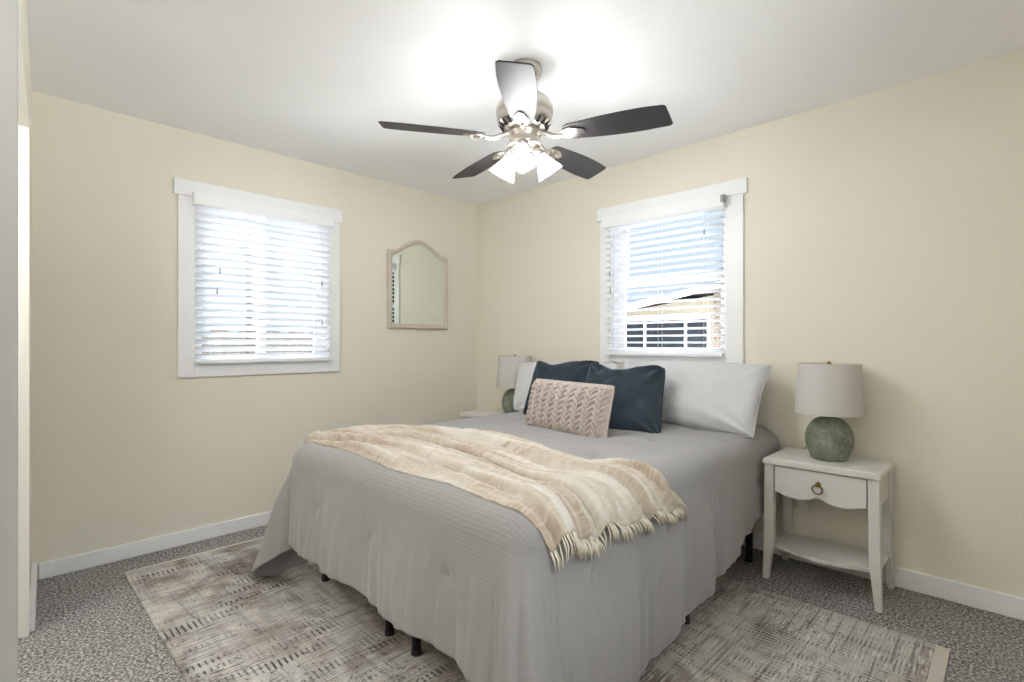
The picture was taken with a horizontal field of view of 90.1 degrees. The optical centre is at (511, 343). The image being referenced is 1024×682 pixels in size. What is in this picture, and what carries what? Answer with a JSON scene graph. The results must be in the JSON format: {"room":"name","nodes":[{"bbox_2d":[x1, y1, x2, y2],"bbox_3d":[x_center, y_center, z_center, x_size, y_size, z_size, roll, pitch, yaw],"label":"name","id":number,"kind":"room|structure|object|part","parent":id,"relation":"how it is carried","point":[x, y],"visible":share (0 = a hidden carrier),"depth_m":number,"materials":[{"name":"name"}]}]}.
{"room":"bedroom","nodes":[
{"label":"bedroom","id":0,"kind":"room"},
{"bbox_2d":[19,0,31,582],"bbox_3d":[-1.018,-0.038,0.951,0.110,2.440,4.200,0,0,-42],"label":"wall","id":1,"kind":"structure","parent":0,"point":[22,3],"depth_m":2.33,"materials":[{"name":"beige paint"}]},
{"bbox_2d":[0,0,17,681],"bbox_3d":[-1.318,0.154,0.828,0.110,2.035,0.746,0,0,44],"label":"door","id":2,"kind":"structure","parent":1,"relation":"in","point":[8,8],"depth_m":1.09,"materials":[{"name":"grey paint"}]},
{"bbox_2d":[18,0,29,638],"bbox_3d":[-0.824,0.147,0.736,0.119,2.070,3.520,0,0,-42],"label":"trim","id":3,"kind":"structure","parent":1,"relation":"attached to","point":[23,114],"depth_m":2.05,"materials":[{"name":"white paint"}]},
{"bbox_2d":[30,562,36,631],"bbox_3d":[-2.175,1.136,2.322,0.020,0.092,0.615,0,0,-42],"label":"baseboard","id":4,"kind":"structure","parent":1,"relation":"attached to","point":[33,585],"depth_m":2.21,"materials":[{"name":"white paint"}]},
{"bbox_2d":[32,91,476,579],"bbox_3d":[-1.441,-0.038,3.594,0.120,2.440,3.320,0,0,44],"label":"wall","id":5,"kind":"structure","parent":0,"point":[126,449],"depth_m":2.94,"materials":[{"name":"beige paint"}]},
{"bbox_2d":[39,511,271,579],"bbox_3d":[-1.340,1.141,3.600,0.015,0.082,2.930,0,0,44],"label":"baseboard","id":6,"kind":"structure","parent":5,"relation":"attached to","point":[56,567],"depth_m":2.87,"materials":[{"name":"white paint"}]},
{"bbox_2d":[173,177,342,377],"bbox_3d":[-1.646,-0.382,3.382,0.164,1.163,1.044,0,0,44],"label":"window","id":7,"kind":"structure","parent":5,"relation":"in","point":[183,188],"depth_m":3.15,"materials":[{"name":"white paint"}]},
{"bbox_3d":[-1.790,-0.374,3.251,0.030,0.964,0.418,0,0,44],"label":"sliding sash","id":8,"kind":"part","parent":7,"relation":"part of","materials":[{"name":"white plastic"}]},
{"bbox_2d":[192,191,333,362],"bbox_3d":[-1.576,-0.387,3.313,0.069,1.007,0.862,0,0,44],"label":"window blind","id":9,"kind":"object","parent":7,"relation":"attached to","point":[206,203],"visible":1,"depth_m":3.27,"materials":[{"name":"white plastic"}]},
{"bbox_3d":[-1.580,0.108,3.317,0.050,0.018,0.834,0,0,44],"label":"rail","id":10,"kind":"part","parent":9,"relation":"part of","materials":[{"name":"white plastic"}]},
{"bbox_3d":[-1.580,-0.360,3.317,0.055,0.935,0.617,0,0,44],"label":"ladder cord","id":11,"kind":"part","parent":9,"relation":"part of","materials":[{"name":"white plastic"}]},
{"bbox_3d":[-1.543,-0.374,3.546,0.030,0.964,0.428,0,0,44],"label":"sliding sash","id":12,"kind":"part","parent":7,"relation":"part of","materials":[{"name":"glass"}]},
{"bbox_2d":[387,240,447,329],"bbox_3d":[-0.758,-0.482,4.176,0.580,0.725,0.022,0,0,-45],"label":"wall mirror","id":13,"kind":"object","parent":5,"relation":"attached to","point":[417,275],"visible":1,"depth_m":4.17,"materials":[{"name":"beige mirror"}]},
{"bbox_2d":[18,525,1023,681],"bbox_3d":[-0.304,1.242,1.776,4.290,0.120,4.320,0,0,44],"label":"floor","id":14,"kind":"structure","parent":0,"point":[91,625],"depth_m":2.17,"materials":[{"name":"grey carpet"}]},
{"bbox_2d":[460,409,504,418],"bbox_3d":[-0.138,0.875,4.184,0.497,0.613,0.368,0,0,44],"label":"nightstand","id":15,"kind":"object","parent":14,"relation":"on","point":[470,414],"visible":0.12,"depth_m":4.21,"materials":[{"name":"white paint"}]},
{"bbox_2d":[496,354,531,412],"bbox_3d":[0.022,0.328,4.070,0.296,0.482,0.296,0,0,44],"label":"table lamp","id":16,"kind":"object","parent":15,"relation":"on","point":[507,368],"visible":0.67,"depth_m":3.96,"materials":[{"name":"white fabric"}]},
{"bbox_3d":[0.022,0.225,4.070,0.294,0.235,0.294,0,0,44],"label":"lamp shade","id":17,"kind":"part","parent":16,"relation":"part of","materials":[{"name":"white fabric"}]},
{"bbox_3d":[0.022,0.103,4.070,0.270,0.010,0.270,0,0,44],"label":"shade trim","id":18,"kind":"part","parent":16,"relation":"part of","materials":[{"name":"white fabric"}]},
{"bbox_2d":[124,536,949,681],"bbox_3d":[-0.154,1.177,2.292,3.084,0.010,2.105,0,0,44],"label":"area rug","id":19,"kind":"object","parent":14,"relation":"on","point":[218,620],"visible":0.59,"depth_m":2.04,"materials":[{"name":"beige carpet"}]},
{"bbox_2d":[322,528,752,656],"bbox_3d":[0.208,1.010,2.679,1.524,0.345,1.955,0,0,44],"label":"frame","id":20,"kind":"object","parent":14,"relation":"on","point":[389,629],"visible":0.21,"depth_m":2.13,"materials":[{"name":"black metal"}]},
{"bbox_3d":[-0.494,1.027,2.060,0.035,0.290,0.035,0,0,44],"label":"leg","id":21,"kind":"part","parent":20,"relation":"part of","materials":[{"name":"black metal"}]},
{"bbox_3d":[-0.362,1.027,1.931,0.035,0.290,0.035,0,0,44],"label":"leg","id":22,"kind":"part","parent":20,"relation":"part of","materials":[{"name":"black metal"}]},
{"bbox_2d":[251,411,779,681],"bbox_3d":[0.146,0.812,2.630,1.940,0.708,2.174,0,0,44],"label":"comforter","id":23,"kind":"object","parent":20,"relation":"on","point":[455,570],"visible":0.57,"depth_m":1.78,"materials":[{"name":"grey fabric"}]},
{"bbox_2d":[304,424,687,572],"bbox_3d":[-0.202,0.553,2.252,1.714,0.287,0.833,0,0,44],"label":"throw blanket","id":24,"kind":"object","parent":23,"relation":"on","point":[560,493],"visible":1,"depth_m":1.78,"materials":[{"name":"beige fabric"}]},
{"bbox_2d":[523,360,598,414],"bbox_3d":[0.319,0.299,3.352,0.461,0.380,0.291,0,0,31],"label":"throw cushion","id":25,"kind":"object","parent":23,"relation":"on","point":[572,371],"visible":0.43,"depth_m":3.33,"materials":[{"name":"blue fabric"}]},
{"bbox_2d":[513,362,620,410],"bbox_3d":[0.373,0.308,3.566,1.014,0.364,0.359,0,0,37],"label":"pillow sham","id":26,"kind":"object","parent":23,"relation":"on","point":[525,370],"visible":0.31,"depth_m":3.67,"materials":[{"name":"grey fabric"}]},
{"bbox_2d":[525,379,614,437],"bbox_3d":[0.291,0.350,2.738,0.178,0.292,0.600,0,0,-39],"label":"throw cushion","id":27,"kind":"object","parent":23,"relation":"on","point":[578,408],"visible":0.9,"depth_m":2.63,"materials":[{"name":"beige fabric"}]},
{"bbox_2d":[586,362,664,433],"bbox_3d":[0.619,0.311,2.882,0.501,0.398,0.343,0,0,31],"label":"throw cushion","id":28,"kind":"object","parent":23,"relation":"on","point":[637,404],"visible":0.61,"depth_m":2.77,"materials":[{"name":"blue fabric"}]},
{"bbox_2d":[623,360,770,437],"bbox_3d":[1.000,0.298,3.027,0.327,0.384,0.934,0,0,-43],"label":"pillow sham","id":29,"kind":"object","parent":23,"relation":"on","point":[708,396],"visible":0.59,"depth_m":2.79,"materials":[{"name":"grey fabric"}]},
{"bbox_3d":[1.289,1.032,2.776,0.035,0.300,0.035,0,0,44],"label":"leg","id":30,"kind":"part","parent":20,"relation":"part of","materials":[{"name":"black metal"}]},
{"bbox_2d":[762,447,894,612],"bbox_3d":[1.553,0.875,2.522,0.497,0.613,0.368,0,0,44],"label":"nightstand","id":31,"kind":"object","parent":14,"relation":"on","point":[857,482],"visible":1,"depth_m":2.45,"materials":[{"name":"white paint"}]},
{"bbox_3d":[1.299,0.892,2.580,0.054,0.579,0.044,0,0,44],"label":"leg","id":32,"kind":"part","parent":31,"relation":"part of","materials":[{"name":"white paint"}]},
{"bbox_3d":[1.503,0.892,2.788,0.054,0.579,0.044,0,0,44],"label":"leg","id":33,"kind":"part","parent":31,"relation":"part of","materials":[{"name":"white paint"}]},
{"bbox_3d":[1.433,0.687,2.400,0.049,0.049,0.011,0,0,44],"label":"ring pull","id":34,"kind":"part","parent":31,"relation":"part of","materials":[{"name":"gold metal"}]},
{"bbox_3d":[1.450,0.682,2.417,0.381,0.146,0.018,0,0,44],"label":"drawer","id":35,"kind":"part","parent":31,"relation":"part of","materials":[{"name":"white paint"}]},
{"bbox_2d":[795,361,865,511],"bbox_3d":[1.562,0.496,2.562,0.356,0.819,0.353,0,0,44],"label":"table lamp","id":36,"kind":"object","parent":31,"relation":"on","point":[829,391],"depth_m":2.43,"materials":[{"name":"white fabric"}]},
{"bbox_3d":[1.583,0.729,2.714,0.052,0.353,0.164,0,0,-24],"label":"lamp cord","id":37,"kind":"part","parent":36,"relation":"part of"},
{"bbox_3d":[1.564,0.225,2.521,0.294,0.235,0.294,0,0,44],"label":"lamp shade","id":38,"kind":"part","parent":36,"relation":"part of","materials":[{"name":"white fabric"}]},
{"bbox_3d":[1.564,0.103,2.521,0.270,0.010,0.270,0,0,44],"label":"shade trim","id":39,"kind":"part","parent":36,"relation":"part of","materials":[{"name":"white fabric"}]},
{"bbox_3d":[1.564,0.339,2.521,0.296,0.010,0.296,0,0,44],"label":"shade trim","id":40,"kind":"part","parent":36,"relation":"part of","materials":[{"name":"white fabric"}]},
{"bbox_2d":[774,532,887,572],"bbox_3d":[1.556,1.031,2.525,0.457,0.018,0.303,0,0,44],"label":"shelf","id":41,"kind":"object","parent":31,"relation":"attached to","point":[821,551],"depth_m":2.50,"materials":[{"name":"white paint"}]},
{"bbox_3d":[1.615,0.892,2.269,0.054,0.579,0.044,0,0,44],"label":"leg","id":42,"kind":"part","parent":31,"relation":"part of","materials":[{"name":"white paint"}]},
{"bbox_3d":[1.819,0.892,2.477,0.054,0.579,0.044,0,0,44],"label":"leg","id":43,"kind":"part","parent":31,"relation":"part of","materials":[{"name":"white paint"}]},
{"bbox_2d":[26,0,1023,204],"bbox_3d":[-0.304,-1.318,1.776,4.290,0.120,4.320,0,0,44],"label":"ceiling","id":44,"kind":"structure","parent":0,"point":[313,81],"depth_m":2.27,"materials":[{"name":"white paint"}]},
{"bbox_2d":[378,58,672,183],"bbox_3d":[0.066,-1.002,2.365,1.238,0.511,1.213,0,0,44],"label":"ceiling fan","id":45,"kind":"object","parent":44,"relation":"hanging from","point":[524,114],"visible":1,"depth_m":2.23,"materials":[{"name":"black wood"}]},
{"bbox_3d":[-0.346,-0.934,2.232,0.459,0.038,0.145,0,0,-14],"label":"blade","id":46,"kind":"part","parent":45,"relation":"part of","materials":[{"name":"black wood"}]},
{"bbox_3d":[-0.160,-0.934,2.683,0.145,0.038,0.459,0,0,-32],"label":"blade","id":47,"kind":"part","parent":45,"relation":"part of","materials":[{"name":"black wood"}]},
{"bbox_3d":[-0.039,-0.819,2.403,0.142,0.147,0.133,0,0,44],"label":"lamp shade","id":48,"kind":"part","parent":45,"relation":"part of","materials":[{"name":"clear glass"}]},
{"bbox_3d":[-0.024,-0.836,2.392,0.068,0.078,0.054,0,0,44],"label":"bulb","id":49,"kind":"part","parent":45,"relation":"part of","materials":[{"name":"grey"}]},
{"bbox_3d":[0.025,-0.934,1.917,0.145,0.038,0.459,0,0,4],"label":"blade","id":50,"kind":"part","parent":45,"relation":"part of","materials":[{"name":"black wood"}]},
{"bbox_3d":[0.044,-0.819,2.201,0.132,0.147,0.134,0,0,44],"label":"lamp shade","id":51,"kind":"part","parent":45,"relation":"part of","materials":[{"name":"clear glass"}]},
{"bbox_3d":[0.044,-0.836,2.227,0.056,0.078,0.063,0,0,44],"label":"bulb","id":52,"kind":"part","parent":45,"relation":"part of","materials":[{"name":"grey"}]},
{"bbox_3d":[0.050,-0.883,2.266,0.058,0.057,0.064,0,0,44],"label":"light arm","id":53,"kind":"part","parent":45,"relation":"part of","materials":[{"name":"silver metal"}]},
{"bbox_3d":[0.117,-0.883,2.351,0.054,0.057,0.067,0,0,44],"label":"light arm","id":54,"kind":"part","parent":45,"relation":"part of","materials":[{"name":"silver metal"}]},
{"bbox_3d":[0.153,-0.836,2.366,0.054,0.078,0.066,0,0,44],"label":"bulb","id":55,"kind":"part","parent":45,"relation":"part of","materials":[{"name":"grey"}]},
{"bbox_3d":[0.174,-0.819,2.372,0.135,0.147,0.137,0,0,44],"label":"lamp shade","id":56,"kind":"part","parent":45,"relation":"part of","materials":[{"name":"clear glass"}]},
{"bbox_3d":[0.320,-0.934,2.647,0.152,0.038,0.456,0,0,44],"label":"blade","id":57,"kind":"part","parent":45,"relation":"part of","materials":[{"name":"black wood"}]},
{"bbox_3d":[0.440,-0.934,2.172,0.459,0.038,0.145,0,0,22],"label":"blade","id":58,"kind":"part","parent":45,"relation":"part of","materials":[{"name":"black wood"}]},
{"bbox_2d":[477,50,1023,597],"bbox_3d":[1.211,-0.038,3.232,4.170,2.440,0.120,0,0,44],"label":"wall","id":59,"kind":"structure","parent":0,"point":[884,229],"depth_m":2.52,"materials":[{"name":"beige paint"}]},
{"bbox_2d":[597,177,747,362],"bbox_3d":[1.045,-0.418,3.392,1.048,1.100,0.164,0,0,44],"label":"window","id":60,"kind":"structure","parent":59,"relation":"in","point":[735,190],"depth_m":3.20,"materials":[{"name":"white paint"}]},
{"bbox_2d":[602,193,726,355],"bbox_3d":[0.961,-0.404,3.326,0.854,0.962,0.072,0,0,44],"label":"window blind","id":61,"kind":"object","parent":60,"relation":"attached to","point":[718,200],"visible":1,"depth_m":3.28,"materials":[{"name":"white plastic"}]},
{"bbox_3d":[0.680,-0.655,3.562,0.002,0.335,0.002,0,0,44],"label":"pull cord","id":62,"kind":"part","parent":61,"relation":"part of","materials":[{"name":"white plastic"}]},
{"bbox_3d":[0.685,-0.596,3.557,0.002,0.455,0.002,0,0,44],"label":"pull cord","id":63,"kind":"part","parent":61,"relation":"part of","materials":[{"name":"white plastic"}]},
{"bbox_3d":[0.966,0.068,3.332,0.824,0.018,0.050,0,0,44],"label":"rail","id":64,"kind":"part","parent":61,"relation":"part of","materials":[{"name":"white plastic"}]},
{"bbox_3d":[0.966,-0.378,3.332,0.609,0.890,0.055,0,0,44],"label":"ladder cord","id":65,"kind":"part","parent":61,"relation":"part of","materials":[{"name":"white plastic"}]},
{"bbox_3d":[1.053,-0.189,3.399,0.786,0.513,0.030,0,0,44],"label":"sash","id":66,"kind":"part","parent":60,"relation":"part of","materials":[{"name":"clear glass"}]},
{"bbox_3d":[1.075,-0.634,3.421,0.786,0.463,0.030,0,0,44],"label":"sash","id":67,"kind":"part","parent":60,"relation":"part of","materials":[{"name":"clear glass"}]},
{"bbox_2d":[742,531,1023,620],"bbox_3d":[1.126,1.135,3.220,4.035,0.095,0.015,0,0,44],"label":"baseboard","id":68,"kind":"structure","parent":59,"relation":"attached to","point":[1012,606],"depth_m":2.35,"materials":[{"name":"white paint"}]},
{"label":"outside","id":69,"kind":"structure","parent":0,"visible":0},
{"bbox_3d":[-0.319,1.857,4.650,60.000,0.150,60.000,0,0,44],"label":"ground","id":70,"kind":"structure","parent":69,"visible":0},
{"bbox_2d":[245,219,252,352],"bbox_3d":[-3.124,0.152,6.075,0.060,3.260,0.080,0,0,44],"label":"utility pole","id":71,"kind":"object","parent":70,"relation":"on","point":[245,219],"visible":0.02,"depth_m":6.05,"materials":[{"name":"grey wood"}]},
{"bbox_2d":[201,330,312,353],"bbox_3d":[-3.113,0.778,6.414,0.060,1.907,3.000,0,0,44],"label":"fence","id":72,"kind":"object","parent":70,"relation":"on","point":[211,330],"visible":0.06,"depth_m":6.22,"materials":[{"name":"grey"}]},
{"bbox_2d":[626,279,720,347],"bbox_3d":[2.876,0.422,9.187,3.600,2.720,3.450,0,0,44],"label":"house","id":73,"kind":"structure","parent":70,"relation":"on","point":[716,287],"depth_m":7.52,"materials":[{"name":"brown"}]},
{"bbox_3d":[1.851,0.117,8.072,0.500,0.930,0.014,0,0,44],"label":"pane","id":74,"kind":"part","parent":73,"relation":"part of","materials":[{"name":"black"}]},
{"bbox_3d":[2.283,0.117,7.648,0.610,0.930,0.014,0,0,44],"label":"pane","id":75,"kind":"part","parent":73,"relation":"part of","materials":[{"name":"black"}]},
{"bbox_3d":[2.640,0.117,7.298,0.290,0.930,0.014,0,0,44],"label":"pane","id":76,"kind":"part","parent":73,"relation":"part of","materials":[{"name":"black"}]}
]}

